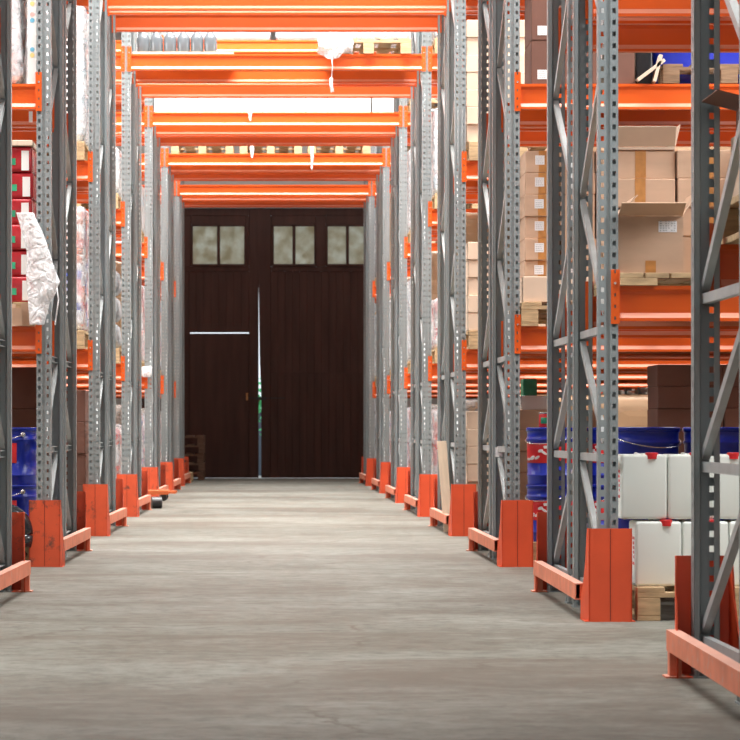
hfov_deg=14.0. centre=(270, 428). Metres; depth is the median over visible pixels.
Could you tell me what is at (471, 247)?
carton
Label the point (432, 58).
beam
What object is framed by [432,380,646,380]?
beam
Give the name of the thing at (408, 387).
beam
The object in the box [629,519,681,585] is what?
jerrycan
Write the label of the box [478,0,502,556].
frame
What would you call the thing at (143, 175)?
beam
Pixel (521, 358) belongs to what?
beam
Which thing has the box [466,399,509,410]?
load
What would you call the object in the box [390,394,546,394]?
beam
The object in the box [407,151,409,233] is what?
load
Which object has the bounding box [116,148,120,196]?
load
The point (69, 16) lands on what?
frame
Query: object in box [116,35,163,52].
beam
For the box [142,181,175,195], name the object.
beam
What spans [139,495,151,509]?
guard rail
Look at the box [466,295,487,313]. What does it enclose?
carton
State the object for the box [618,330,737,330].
beam
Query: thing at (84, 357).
beam
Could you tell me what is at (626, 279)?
pallet
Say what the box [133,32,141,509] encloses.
frame
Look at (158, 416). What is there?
load
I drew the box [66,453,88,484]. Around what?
carton
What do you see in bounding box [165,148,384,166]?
beam
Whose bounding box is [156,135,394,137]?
beam
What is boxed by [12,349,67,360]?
beam
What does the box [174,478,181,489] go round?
guard rail
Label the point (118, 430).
load
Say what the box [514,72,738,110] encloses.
beam
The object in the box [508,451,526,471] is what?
carton
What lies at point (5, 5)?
frame
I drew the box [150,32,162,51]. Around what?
water bottle
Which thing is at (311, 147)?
scrap
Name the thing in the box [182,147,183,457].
frame
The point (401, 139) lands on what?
frame
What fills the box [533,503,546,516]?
picture
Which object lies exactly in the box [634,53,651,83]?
plastic crate
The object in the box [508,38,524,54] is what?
carton
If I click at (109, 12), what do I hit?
beam
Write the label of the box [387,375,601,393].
beam
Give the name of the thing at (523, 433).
carton
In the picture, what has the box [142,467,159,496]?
guard
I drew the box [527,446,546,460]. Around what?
label
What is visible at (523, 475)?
carton
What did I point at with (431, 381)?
beam
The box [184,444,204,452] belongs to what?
pallet
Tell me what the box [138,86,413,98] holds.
beam
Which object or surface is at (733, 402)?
carton
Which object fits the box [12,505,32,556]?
wheel
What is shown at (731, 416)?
carton
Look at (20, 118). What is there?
beam
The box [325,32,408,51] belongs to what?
load
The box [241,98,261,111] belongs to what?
carton
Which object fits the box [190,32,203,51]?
water bottle
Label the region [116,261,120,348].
load
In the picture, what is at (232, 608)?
floor
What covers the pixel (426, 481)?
guard
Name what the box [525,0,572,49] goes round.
carton
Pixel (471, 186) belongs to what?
beam
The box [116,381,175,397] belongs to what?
beam
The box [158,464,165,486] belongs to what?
guard
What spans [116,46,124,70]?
beam
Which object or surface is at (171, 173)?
beam
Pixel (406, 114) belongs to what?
beam
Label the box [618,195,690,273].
carton
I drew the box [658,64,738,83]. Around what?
pallet
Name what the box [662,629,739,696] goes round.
guard rail
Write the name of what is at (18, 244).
pack
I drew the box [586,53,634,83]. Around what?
carton
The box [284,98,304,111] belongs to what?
carton
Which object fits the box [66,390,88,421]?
carton
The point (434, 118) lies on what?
load
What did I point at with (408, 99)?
load
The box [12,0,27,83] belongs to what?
load
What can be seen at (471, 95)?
carton
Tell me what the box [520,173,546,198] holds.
carton
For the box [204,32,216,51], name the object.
water bottle
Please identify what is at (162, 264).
beam
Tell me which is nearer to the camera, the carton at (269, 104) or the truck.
the truck
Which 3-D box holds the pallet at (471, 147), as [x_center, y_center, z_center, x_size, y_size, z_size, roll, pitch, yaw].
[1.928,-2.142,23.720,0.800,0.144,1.200,0,0,0]
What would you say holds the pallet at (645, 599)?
on the floor
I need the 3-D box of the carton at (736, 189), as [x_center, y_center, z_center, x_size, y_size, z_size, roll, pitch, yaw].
[1.713,-0.865,9.799,0.360,0.211,0.401,0,0,0]
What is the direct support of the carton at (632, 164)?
on the carton at (647, 190)
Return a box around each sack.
[116,272,120,295]
[116,298,120,321]
[116,325,120,347]
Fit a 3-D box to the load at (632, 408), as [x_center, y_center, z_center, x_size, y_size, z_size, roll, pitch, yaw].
[3.313,0.245,29.421,1.687,1.161,2.327,0,0,0]
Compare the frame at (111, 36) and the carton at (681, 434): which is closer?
the carton at (681, 434)
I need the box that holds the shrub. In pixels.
[259,378,260,434]
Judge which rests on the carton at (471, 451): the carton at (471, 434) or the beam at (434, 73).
the carton at (471, 434)
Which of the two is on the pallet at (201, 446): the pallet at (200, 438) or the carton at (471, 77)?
the pallet at (200, 438)
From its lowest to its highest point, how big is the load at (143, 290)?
0.881 m
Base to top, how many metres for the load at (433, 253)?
1.015 m
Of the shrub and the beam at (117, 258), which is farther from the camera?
the shrub
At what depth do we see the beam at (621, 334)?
15.25 m
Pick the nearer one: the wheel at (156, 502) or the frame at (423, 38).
the frame at (423, 38)
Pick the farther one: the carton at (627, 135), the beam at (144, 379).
the beam at (144, 379)
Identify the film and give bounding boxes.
[16,212,59,324]
[317,32,353,58]
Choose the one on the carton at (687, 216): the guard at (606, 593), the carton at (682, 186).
the carton at (682, 186)
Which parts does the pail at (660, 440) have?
lid, bail handle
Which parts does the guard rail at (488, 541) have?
leg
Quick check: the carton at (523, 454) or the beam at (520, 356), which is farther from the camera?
the carton at (523, 454)
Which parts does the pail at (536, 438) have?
lid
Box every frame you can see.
[0,0,12,591]
[36,0,62,526]
[52,0,76,556]
[89,0,107,483]
[104,13,116,525]
[121,32,135,473]
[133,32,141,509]
[145,32,155,466]
[150,32,159,486]
[161,32,170,461]
[171,174,173,476]
[174,181,181,457]
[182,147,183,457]
[363,181,365,482]
[366,32,374,465]
[376,33,384,489]
[380,53,389,465]
[391,35,394,499]
[395,98,406,487]
[410,32,416,512]
[416,32,430,513]
[437,15,445,525]
[446,0,465,495]
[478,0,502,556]
[491,0,519,558]
[546,0,572,603]
[571,0,617,606]
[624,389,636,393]
[637,387,647,394]
[689,0,739,704]
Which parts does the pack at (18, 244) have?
panel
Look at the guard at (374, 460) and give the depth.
40.91 m
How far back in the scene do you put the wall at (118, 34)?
50.10 m
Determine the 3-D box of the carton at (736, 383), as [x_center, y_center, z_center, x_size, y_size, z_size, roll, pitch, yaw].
[2.965,-0.326,18.588,0.400,0.134,0.500,0,0,0]
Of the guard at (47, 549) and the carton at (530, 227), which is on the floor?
the guard at (47, 549)
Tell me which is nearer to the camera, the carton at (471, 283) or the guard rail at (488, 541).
the guard rail at (488, 541)
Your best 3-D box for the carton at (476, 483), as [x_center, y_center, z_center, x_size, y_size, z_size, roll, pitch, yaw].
[1.575,0.478,23.442,0.110,0.136,0.400,0,0,0]
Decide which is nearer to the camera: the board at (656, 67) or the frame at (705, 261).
the frame at (705, 261)
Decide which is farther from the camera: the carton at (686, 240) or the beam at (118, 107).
the beam at (118, 107)
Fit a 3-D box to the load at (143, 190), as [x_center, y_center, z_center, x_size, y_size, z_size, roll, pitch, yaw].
[-1.837,-2.495,33.970,0.820,0.562,1.025,0,0,0]
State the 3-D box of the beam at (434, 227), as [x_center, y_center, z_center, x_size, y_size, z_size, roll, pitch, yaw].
[2.863,-2.023,29.320,2.764,0.234,0.060,0,0,0]
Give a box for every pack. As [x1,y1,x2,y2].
[12,147,35,175]
[12,173,35,202]
[12,199,35,226]
[12,225,35,250]
[12,251,35,276]
[12,277,34,303]
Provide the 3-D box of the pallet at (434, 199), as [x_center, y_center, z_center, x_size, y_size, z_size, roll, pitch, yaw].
[1.943,-2.142,28.800,0.800,0.144,1.200,0,0,0]
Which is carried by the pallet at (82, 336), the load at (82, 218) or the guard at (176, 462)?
the load at (82, 218)
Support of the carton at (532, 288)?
on the pallet at (530, 312)
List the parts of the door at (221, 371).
board panel, board panel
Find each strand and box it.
[54,288,58,324]
[329,54,333,91]
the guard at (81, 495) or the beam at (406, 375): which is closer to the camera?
the guard at (81, 495)
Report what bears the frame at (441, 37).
on the floor
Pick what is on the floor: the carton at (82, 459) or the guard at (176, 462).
the guard at (176, 462)
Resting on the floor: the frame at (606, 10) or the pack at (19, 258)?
the frame at (606, 10)
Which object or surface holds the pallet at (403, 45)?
on the beam at (138, 62)
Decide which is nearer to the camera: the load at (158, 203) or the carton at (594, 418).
the carton at (594, 418)
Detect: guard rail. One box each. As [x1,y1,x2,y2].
[0,561,32,591]
[63,528,92,550]
[109,508,128,525]
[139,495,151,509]
[159,485,167,489]
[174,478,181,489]
[185,473,190,482]
[359,473,365,482]
[370,478,379,489]
[385,485,395,497]
[403,495,417,509]
[428,508,448,525]
[466,528,497,551]
[531,561,582,599]
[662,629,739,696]
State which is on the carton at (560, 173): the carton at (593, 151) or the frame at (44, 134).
the carton at (593, 151)
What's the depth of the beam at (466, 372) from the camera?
25.50 m
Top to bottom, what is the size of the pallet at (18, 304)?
0.144 m
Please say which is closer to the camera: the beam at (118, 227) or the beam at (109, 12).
the beam at (109, 12)
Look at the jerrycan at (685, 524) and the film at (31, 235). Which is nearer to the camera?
the jerrycan at (685, 524)
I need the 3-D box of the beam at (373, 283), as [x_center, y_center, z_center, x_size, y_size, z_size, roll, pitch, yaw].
[2.852,-2.023,43.420,2.764,0.234,0.060,0,0,0]
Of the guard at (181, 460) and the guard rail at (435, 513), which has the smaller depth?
the guard rail at (435, 513)
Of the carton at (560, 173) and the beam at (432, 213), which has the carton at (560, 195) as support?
the carton at (560, 173)
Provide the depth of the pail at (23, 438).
18.12 m
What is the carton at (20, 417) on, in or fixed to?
on the carton
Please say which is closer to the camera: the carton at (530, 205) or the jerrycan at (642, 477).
the jerrycan at (642, 477)
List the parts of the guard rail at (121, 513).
leg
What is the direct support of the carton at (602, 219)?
on the carton at (602, 242)
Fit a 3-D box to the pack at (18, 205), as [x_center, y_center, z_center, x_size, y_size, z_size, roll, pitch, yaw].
[-1.535,-1.306,18.211,0.200,0.155,0.352,0,0,0]
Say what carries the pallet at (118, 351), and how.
on the beam
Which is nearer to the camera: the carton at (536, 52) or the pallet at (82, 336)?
the carton at (536, 52)
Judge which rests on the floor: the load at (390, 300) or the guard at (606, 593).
the guard at (606, 593)
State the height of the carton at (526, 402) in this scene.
0.090 m
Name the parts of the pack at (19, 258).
panel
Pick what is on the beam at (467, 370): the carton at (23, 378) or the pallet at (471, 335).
the pallet at (471, 335)
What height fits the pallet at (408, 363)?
0.144 m
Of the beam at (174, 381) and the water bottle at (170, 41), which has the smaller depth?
the water bottle at (170, 41)
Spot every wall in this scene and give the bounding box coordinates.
[116,32,487,412]
[259,412,260,474]
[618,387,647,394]
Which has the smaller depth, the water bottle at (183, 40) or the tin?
the tin
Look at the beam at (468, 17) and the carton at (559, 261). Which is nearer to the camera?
the carton at (559, 261)
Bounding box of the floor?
[0,478,739,739]
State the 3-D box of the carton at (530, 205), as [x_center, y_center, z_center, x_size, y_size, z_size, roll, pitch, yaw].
[1.654,-1.363,18.497,0.210,0.134,0.403,0,0,0]
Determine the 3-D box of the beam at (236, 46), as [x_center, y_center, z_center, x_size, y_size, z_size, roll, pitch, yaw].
[0.059,-4.938,38.520,2.822,0.234,0.060,0,0,0]
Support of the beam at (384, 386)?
attached to the frame at (385, 188)
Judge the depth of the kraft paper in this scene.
17.94 m
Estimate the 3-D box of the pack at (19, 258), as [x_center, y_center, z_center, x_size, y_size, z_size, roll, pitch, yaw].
[-1.535,-0.994,18.202,0.200,0.155,0.352,0,0,0]
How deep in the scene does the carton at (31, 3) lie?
18.03 m
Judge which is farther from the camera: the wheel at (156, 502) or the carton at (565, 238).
the wheel at (156, 502)
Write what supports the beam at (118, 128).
attached to the frame at (150, 140)
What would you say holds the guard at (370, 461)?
on the floor
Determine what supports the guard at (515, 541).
on the floor
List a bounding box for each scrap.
[250,146,253,157]
[310,146,313,169]
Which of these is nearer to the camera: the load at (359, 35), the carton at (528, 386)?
the carton at (528, 386)
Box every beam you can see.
[12,72,41,110]
[12,102,53,128]
[12,113,67,146]
[12,128,53,131]
[12,315,41,353]
[12,321,53,355]
[12,340,92,369]
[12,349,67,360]
[27,0,88,10]
[66,151,92,181]
[66,181,88,191]
[66,356,124,380]
[66,369,88,371]
[66,370,147,387]
[77,194,88,203]
[77,379,150,388]
[85,201,124,225]
[86,375,163,393]
[103,0,450,11]
[108,11,445,16]
[112,15,441,32]
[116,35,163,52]
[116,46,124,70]
[116,71,120,83]
[116,86,120,97]
[116,98,144,102]
[116,105,144,111]
[116,106,147,126]
[116,126,150,134]
[116,138,144,145]
[116,225,120,232]
[116,234,120,240]
[116,237,147,257]
[116,257,144,261]
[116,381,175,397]
[120,148,163,166]
[127,46,425,70]
[132,71,419,84]
[136,84,416,86]
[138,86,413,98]
[142,174,160,180]
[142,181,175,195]
[142,262,163,279]
[150,106,401,126]
[153,126,397,136]
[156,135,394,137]
[157,138,393,146]
[158,281,175,296]
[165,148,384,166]
[168,166,381,173]
[171,173,381,174]
[171,174,378,181]
[177,181,370,195]
[182,196,368,201]
[182,201,365,202]
[182,202,365,207]
[217,40,375,52]
[234,53,375,53]
[372,181,390,195]
[372,281,390,296]
[372,381,520,397]
[384,386,546,393]
[387,148,408,166]
[387,262,409,279]
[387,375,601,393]
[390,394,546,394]
[404,106,434,126]
[404,237,436,257]
[404,367,646,387]
[407,387,640,389]
[407,389,626,390]
[428,46,436,71]
[428,201,481,226]
[428,356,646,380]
[431,71,436,83]
[431,86,436,97]
[431,225,436,232]
[431,234,436,240]
[431,381,646,381]
[431,382,646,382]
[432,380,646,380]
[453,174,487,192]
[453,344,646,371]
[462,151,487,181]
[462,340,728,369]
[466,0,524,10]
[466,11,524,14]
[466,15,524,20]
[466,194,481,203]
[466,372,646,373]
[486,113,735,146]
[487,353,729,360]
[501,99,735,128]
[501,321,731,356]
[502,128,735,131]
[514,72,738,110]
[514,315,735,353]
[520,356,729,356]
[558,8,738,53]
[558,294,737,338]
[585,0,738,18]
[585,281,738,329]
[586,18,732,24]
[611,269,738,323]
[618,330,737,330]
[709,223,738,290]
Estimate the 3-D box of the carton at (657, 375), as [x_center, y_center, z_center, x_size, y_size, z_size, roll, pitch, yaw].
[2.564,-0.326,18.595,0.400,0.134,0.500,0,0,0]
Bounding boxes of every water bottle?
[137,32,149,51]
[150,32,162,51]
[164,32,176,51]
[177,32,189,51]
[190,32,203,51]
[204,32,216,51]
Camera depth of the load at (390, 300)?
38.94 m
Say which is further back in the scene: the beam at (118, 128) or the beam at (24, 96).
the beam at (118, 128)
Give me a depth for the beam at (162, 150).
38.50 m
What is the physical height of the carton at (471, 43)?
0.134 m
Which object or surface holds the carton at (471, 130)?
on the pallet at (471, 147)
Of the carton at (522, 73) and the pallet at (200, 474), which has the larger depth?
the pallet at (200, 474)
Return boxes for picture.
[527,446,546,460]
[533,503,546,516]
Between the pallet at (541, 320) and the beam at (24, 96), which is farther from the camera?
the pallet at (541, 320)
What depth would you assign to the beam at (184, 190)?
43.41 m
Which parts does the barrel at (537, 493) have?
lid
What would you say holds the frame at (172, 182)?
on the floor
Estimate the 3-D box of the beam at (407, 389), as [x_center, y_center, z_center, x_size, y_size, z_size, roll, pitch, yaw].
[2.870,-0.568,35.820,2.764,0.234,0.060,0,0,0]
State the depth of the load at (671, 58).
18.25 m
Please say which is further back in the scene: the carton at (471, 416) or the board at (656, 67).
the carton at (471, 416)
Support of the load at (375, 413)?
on the pallet
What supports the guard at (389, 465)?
on the floor
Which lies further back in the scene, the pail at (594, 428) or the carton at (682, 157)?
the pail at (594, 428)
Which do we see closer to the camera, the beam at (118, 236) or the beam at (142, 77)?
the beam at (142, 77)
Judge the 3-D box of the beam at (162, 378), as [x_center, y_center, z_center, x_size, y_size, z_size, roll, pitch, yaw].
[-2.756,-0.568,38.520,2.764,0.234,0.060,0,0,0]
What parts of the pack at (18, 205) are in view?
panel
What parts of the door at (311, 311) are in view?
board panel, board panel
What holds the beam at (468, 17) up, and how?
attached to the frame at (441, 37)
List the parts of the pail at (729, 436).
lid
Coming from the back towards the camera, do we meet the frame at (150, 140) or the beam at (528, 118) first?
the frame at (150, 140)
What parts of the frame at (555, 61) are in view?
foot plate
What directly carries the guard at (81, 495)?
on the floor
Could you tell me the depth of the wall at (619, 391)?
38.27 m
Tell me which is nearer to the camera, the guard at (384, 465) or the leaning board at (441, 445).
the leaning board at (441, 445)
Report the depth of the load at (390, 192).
38.90 m
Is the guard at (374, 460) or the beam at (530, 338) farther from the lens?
the guard at (374, 460)
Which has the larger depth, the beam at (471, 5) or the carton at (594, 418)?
the beam at (471, 5)
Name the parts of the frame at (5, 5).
foot plate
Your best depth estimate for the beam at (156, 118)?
33.46 m
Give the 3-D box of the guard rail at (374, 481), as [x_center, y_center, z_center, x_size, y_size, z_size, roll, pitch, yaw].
[1.404,0.750,39.759,0.071,0.155,2.282,0,0,-1]
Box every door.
[142,208,258,477]
[248,208,363,477]
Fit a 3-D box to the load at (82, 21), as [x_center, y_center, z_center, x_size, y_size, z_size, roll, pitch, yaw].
[-1.833,-2.755,23.668,0.870,1.082,1.069,0,0,0]
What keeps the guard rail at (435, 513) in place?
on the floor
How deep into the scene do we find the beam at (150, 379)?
34.50 m
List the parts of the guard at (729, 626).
plate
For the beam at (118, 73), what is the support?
attached to the frame at (127, 38)
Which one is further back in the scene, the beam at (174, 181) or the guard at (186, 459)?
the guard at (186, 459)
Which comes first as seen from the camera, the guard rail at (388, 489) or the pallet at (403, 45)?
the pallet at (403, 45)
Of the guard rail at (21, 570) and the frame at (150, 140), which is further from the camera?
the frame at (150, 140)
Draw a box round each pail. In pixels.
[12,427,35,484]
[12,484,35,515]
[525,427,572,484]
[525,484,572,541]
[586,427,603,483]
[587,484,603,524]
[618,427,681,453]
[618,518,678,527]
[682,427,738,453]
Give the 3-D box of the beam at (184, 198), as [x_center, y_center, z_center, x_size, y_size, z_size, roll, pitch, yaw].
[0.048,-3.483,44.470,2.800,0.234,0.060,0,0,0]
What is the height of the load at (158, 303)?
0.942 m
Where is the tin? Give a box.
[539,412,546,426]
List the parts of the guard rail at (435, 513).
leg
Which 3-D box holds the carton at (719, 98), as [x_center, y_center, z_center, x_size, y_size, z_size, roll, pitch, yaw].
[1.670,-1.033,9.858,0.477,0.125,0.475,0,0,0]
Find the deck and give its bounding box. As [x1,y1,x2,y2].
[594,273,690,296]
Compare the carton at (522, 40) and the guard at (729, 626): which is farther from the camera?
the carton at (522, 40)
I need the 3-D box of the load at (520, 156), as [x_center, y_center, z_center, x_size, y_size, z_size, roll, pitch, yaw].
[1.925,-1.266,19.820,0.819,1.013,1.025,0,0,0]
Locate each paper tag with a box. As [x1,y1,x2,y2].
[29,111,32,121]
[495,447,501,456]
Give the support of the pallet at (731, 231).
on the beam at (729, 253)
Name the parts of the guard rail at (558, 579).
leg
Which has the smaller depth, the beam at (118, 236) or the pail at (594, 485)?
the pail at (594, 485)
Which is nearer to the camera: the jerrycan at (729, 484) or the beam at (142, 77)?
the jerrycan at (729, 484)
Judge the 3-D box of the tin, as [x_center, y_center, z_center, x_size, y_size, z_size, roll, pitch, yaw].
[1.678,-0.054,18.200,0.106,0.090,0.106,0,0,0]
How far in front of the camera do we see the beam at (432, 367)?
28.25 m
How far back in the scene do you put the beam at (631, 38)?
15.27 m
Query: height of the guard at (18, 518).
0.400 m
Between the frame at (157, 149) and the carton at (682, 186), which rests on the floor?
the frame at (157, 149)
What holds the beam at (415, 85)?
attached to the frame at (138, 101)
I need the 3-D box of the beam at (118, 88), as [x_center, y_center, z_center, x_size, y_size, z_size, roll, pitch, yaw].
[-2.756,-3.483,30.620,2.764,0.234,0.060,0,0,0]
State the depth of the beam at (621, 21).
14.20 m
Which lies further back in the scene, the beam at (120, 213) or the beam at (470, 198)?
the beam at (120, 213)
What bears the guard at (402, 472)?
on the floor
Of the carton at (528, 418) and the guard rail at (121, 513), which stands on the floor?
the guard rail at (121, 513)
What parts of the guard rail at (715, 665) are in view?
leg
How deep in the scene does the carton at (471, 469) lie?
23.22 m
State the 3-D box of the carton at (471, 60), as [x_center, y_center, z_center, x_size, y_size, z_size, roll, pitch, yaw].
[1.660,-2.820,23.347,0.300,0.134,0.400,0,0,0]
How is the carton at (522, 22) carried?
on the carton at (522, 40)
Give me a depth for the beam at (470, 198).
25.51 m
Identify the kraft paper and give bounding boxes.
[12,303,29,325]
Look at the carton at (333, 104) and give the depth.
33.48 m
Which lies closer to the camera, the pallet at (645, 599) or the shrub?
the pallet at (645, 599)
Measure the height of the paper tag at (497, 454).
0.060 m
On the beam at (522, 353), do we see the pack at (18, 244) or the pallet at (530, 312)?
the pallet at (530, 312)
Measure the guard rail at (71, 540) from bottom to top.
0.155 m
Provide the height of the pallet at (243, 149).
0.144 m
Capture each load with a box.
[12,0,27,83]
[26,5,88,147]
[66,206,88,332]
[88,186,144,233]
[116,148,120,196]
[116,203,160,258]
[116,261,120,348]
[116,405,120,427]
[116,424,120,478]
[142,286,144,360]
[142,412,144,466]
[158,303,160,368]
[158,416,160,461]
[173,32,270,39]
[275,32,369,39]
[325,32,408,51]
[375,224,375,277]
[375,315,375,376]
[375,413,375,457]
[390,192,435,257]
[390,300,390,369]
[390,412,390,461]
[407,32,436,105]
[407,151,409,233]
[407,280,409,361]
[407,408,409,466]
[431,32,436,45]
[431,109,436,197]
[431,251,436,349]
[431,299,436,348]
[431,405,436,473]
[431,409,436,473]
[466,212,487,243]
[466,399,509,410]
[508,156,520,305]
[537,394,647,426]
[593,147,730,151]
[652,53,738,83]
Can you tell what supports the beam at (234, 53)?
attached to the frame at (385, 188)
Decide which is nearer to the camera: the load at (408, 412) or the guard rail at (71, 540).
the guard rail at (71, 540)
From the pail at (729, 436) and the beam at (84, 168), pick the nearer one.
the pail at (729, 436)
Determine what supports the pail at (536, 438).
on the barrel at (537, 493)
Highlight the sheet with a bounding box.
[12,140,35,151]
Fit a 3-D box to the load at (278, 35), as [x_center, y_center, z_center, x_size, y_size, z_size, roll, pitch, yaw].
[0.690,-5.443,39.669,1.282,0.913,2.328,0,0,0]
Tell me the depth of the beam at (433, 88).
30.62 m
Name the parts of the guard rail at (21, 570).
leg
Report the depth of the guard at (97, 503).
23.09 m
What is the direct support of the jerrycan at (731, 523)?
on the pallet at (645, 599)
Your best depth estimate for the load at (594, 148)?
23.17 m
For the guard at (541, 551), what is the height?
0.400 m
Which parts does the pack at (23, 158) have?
panel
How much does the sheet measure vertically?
0.035 m
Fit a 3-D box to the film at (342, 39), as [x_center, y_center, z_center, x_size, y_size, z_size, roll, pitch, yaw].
[0.608,-3.603,28.166,0.342,0.265,0.093,0,0,0]
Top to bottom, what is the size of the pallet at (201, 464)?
0.144 m
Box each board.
[133,52,233,53]
[437,441,450,531]
[636,54,665,82]
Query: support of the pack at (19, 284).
on the pallet at (18, 304)
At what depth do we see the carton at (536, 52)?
18.02 m
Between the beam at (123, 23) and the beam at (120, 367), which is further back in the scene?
the beam at (120, 367)
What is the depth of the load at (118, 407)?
29.61 m
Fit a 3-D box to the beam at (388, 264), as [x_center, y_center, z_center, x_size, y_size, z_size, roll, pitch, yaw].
[2.874,-2.023,38.520,2.764,0.234,0.060,0,0,0]
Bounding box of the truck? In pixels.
[148,490,176,500]
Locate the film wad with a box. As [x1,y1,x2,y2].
[142,366,151,376]
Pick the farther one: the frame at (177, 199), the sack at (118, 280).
the frame at (177, 199)
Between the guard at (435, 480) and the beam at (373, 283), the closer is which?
the guard at (435, 480)
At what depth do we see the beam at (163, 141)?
35.81 m
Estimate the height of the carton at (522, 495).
0.134 m
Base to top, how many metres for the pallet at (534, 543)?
0.144 m
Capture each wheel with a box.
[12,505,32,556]
[151,497,161,508]
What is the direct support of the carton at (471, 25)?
on the carton at (471, 43)
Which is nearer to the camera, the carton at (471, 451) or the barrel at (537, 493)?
the barrel at (537, 493)
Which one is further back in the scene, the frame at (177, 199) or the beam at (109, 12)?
the frame at (177, 199)
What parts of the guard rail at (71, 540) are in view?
leg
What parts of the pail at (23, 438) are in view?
lid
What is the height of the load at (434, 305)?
0.492 m
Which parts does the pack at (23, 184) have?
panel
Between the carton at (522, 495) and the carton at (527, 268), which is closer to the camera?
the carton at (527, 268)
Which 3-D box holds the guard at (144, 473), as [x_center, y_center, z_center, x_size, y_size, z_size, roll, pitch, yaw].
[-1.353,0.627,30.618,0.221,0.400,0.176,0,0,0]
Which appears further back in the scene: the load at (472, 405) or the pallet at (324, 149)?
the pallet at (324, 149)
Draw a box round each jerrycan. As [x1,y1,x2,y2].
[618,452,666,518]
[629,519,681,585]
[664,452,713,518]
[677,519,728,555]
[720,452,738,518]
[723,520,738,585]
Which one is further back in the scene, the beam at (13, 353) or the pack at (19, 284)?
the beam at (13, 353)
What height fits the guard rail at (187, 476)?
0.155 m
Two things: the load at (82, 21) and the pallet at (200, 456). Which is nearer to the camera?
the load at (82, 21)
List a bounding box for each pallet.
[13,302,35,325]
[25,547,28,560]
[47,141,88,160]
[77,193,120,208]
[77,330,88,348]
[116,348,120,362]
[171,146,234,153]
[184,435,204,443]
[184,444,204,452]
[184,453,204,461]
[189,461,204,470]
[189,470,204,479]
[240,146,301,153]
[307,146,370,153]
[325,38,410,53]
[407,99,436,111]
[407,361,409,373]
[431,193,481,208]
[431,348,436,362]
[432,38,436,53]
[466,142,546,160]
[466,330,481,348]
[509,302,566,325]
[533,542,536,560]
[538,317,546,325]
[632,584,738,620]
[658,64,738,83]
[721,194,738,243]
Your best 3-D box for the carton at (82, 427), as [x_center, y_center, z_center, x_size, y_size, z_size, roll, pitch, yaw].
[-1.616,0.069,23.446,0.360,0.245,0.500,0,0,0]
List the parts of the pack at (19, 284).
panel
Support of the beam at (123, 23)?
attached to the frame at (441, 37)
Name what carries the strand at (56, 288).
hanging from the film at (31, 235)
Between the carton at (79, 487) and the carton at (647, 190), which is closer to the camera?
the carton at (647, 190)
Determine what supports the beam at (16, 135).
attached to the frame at (69, 16)
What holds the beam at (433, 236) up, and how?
attached to the frame at (413, 35)
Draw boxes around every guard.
[12,512,24,591]
[29,500,64,566]
[66,491,86,550]
[83,484,110,535]
[116,479,123,525]
[117,474,138,516]
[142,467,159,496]
[142,471,148,509]
[158,462,173,489]
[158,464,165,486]
[174,458,184,485]
[174,460,178,489]
[184,457,188,482]
[361,457,363,482]
[365,458,375,485]
[373,460,375,489]
[379,462,390,492]
[388,464,390,497]
[395,467,409,502]
[407,471,409,508]
[417,474,436,516]
[433,479,436,525]
[448,484,475,535]
[473,491,487,550]
[497,500,532,566]
[536,512,572,591]
[580,528,634,621]
[675,556,738,678]
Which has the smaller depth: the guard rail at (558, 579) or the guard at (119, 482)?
the guard rail at (558, 579)
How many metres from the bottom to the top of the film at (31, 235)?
0.672 m
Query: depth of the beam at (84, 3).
24.21 m
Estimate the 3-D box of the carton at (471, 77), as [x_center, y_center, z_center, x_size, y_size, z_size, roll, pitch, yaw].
[1.660,-2.685,23.353,0.300,0.134,0.400,0,0,0]
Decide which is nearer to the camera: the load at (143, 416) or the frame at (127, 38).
the frame at (127, 38)
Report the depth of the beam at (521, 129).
19.30 m
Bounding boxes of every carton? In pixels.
[12,367,47,408]
[12,409,47,446]
[28,0,35,83]
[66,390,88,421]
[66,422,88,453]
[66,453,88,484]
[66,485,82,490]
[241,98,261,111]
[263,98,283,111]
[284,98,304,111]
[305,98,326,111]
[327,98,348,111]
[349,98,370,111]
[371,98,393,111]
[466,20,481,37]
[466,38,487,54]
[466,55,487,72]
[466,72,487,89]
[466,90,487,107]
[466,107,487,124]
[466,125,481,144]
[466,242,487,261]
[466,260,487,278]
[466,278,487,295]
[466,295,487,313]
[466,313,481,331]
[466,411,477,428]
[466,429,477,445]
[466,446,477,463]
[466,464,477,481]
[466,481,477,490]
[508,20,524,37]
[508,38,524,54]
[508,55,524,71]
[508,72,524,88]
[508,430,526,450]
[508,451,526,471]
[508,472,527,492]
[508,493,526,499]
[509,410,546,429]
[520,151,559,177]
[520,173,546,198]
[520,194,546,220]
[520,217,546,241]
[520,238,546,263]
[520,260,546,277]
[520,276,587,303]
[520,396,546,409]
[521,379,536,395]
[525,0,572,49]
[525,40,572,83]
[559,151,593,173]
[559,173,594,195]
[559,195,594,215]
[559,216,594,237]
[559,238,595,260]
[559,261,594,281]
[559,410,595,429]
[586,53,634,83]
[594,151,603,173]
[601,150,674,178]
[601,178,674,210]
[601,208,619,233]
[601,241,603,279]
[618,125,679,149]
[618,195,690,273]
[647,365,722,387]
[647,409,722,429]
[648,387,720,408]
[675,150,730,180]
[675,178,724,207]
[679,430,683,451]
[683,207,713,236]
[683,237,690,272]
[701,89,738,130]
[723,365,738,386]
[723,409,738,426]
[726,387,738,408]
[731,136,738,196]
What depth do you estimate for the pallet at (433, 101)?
33.89 m
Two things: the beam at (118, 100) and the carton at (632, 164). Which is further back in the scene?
the beam at (118, 100)

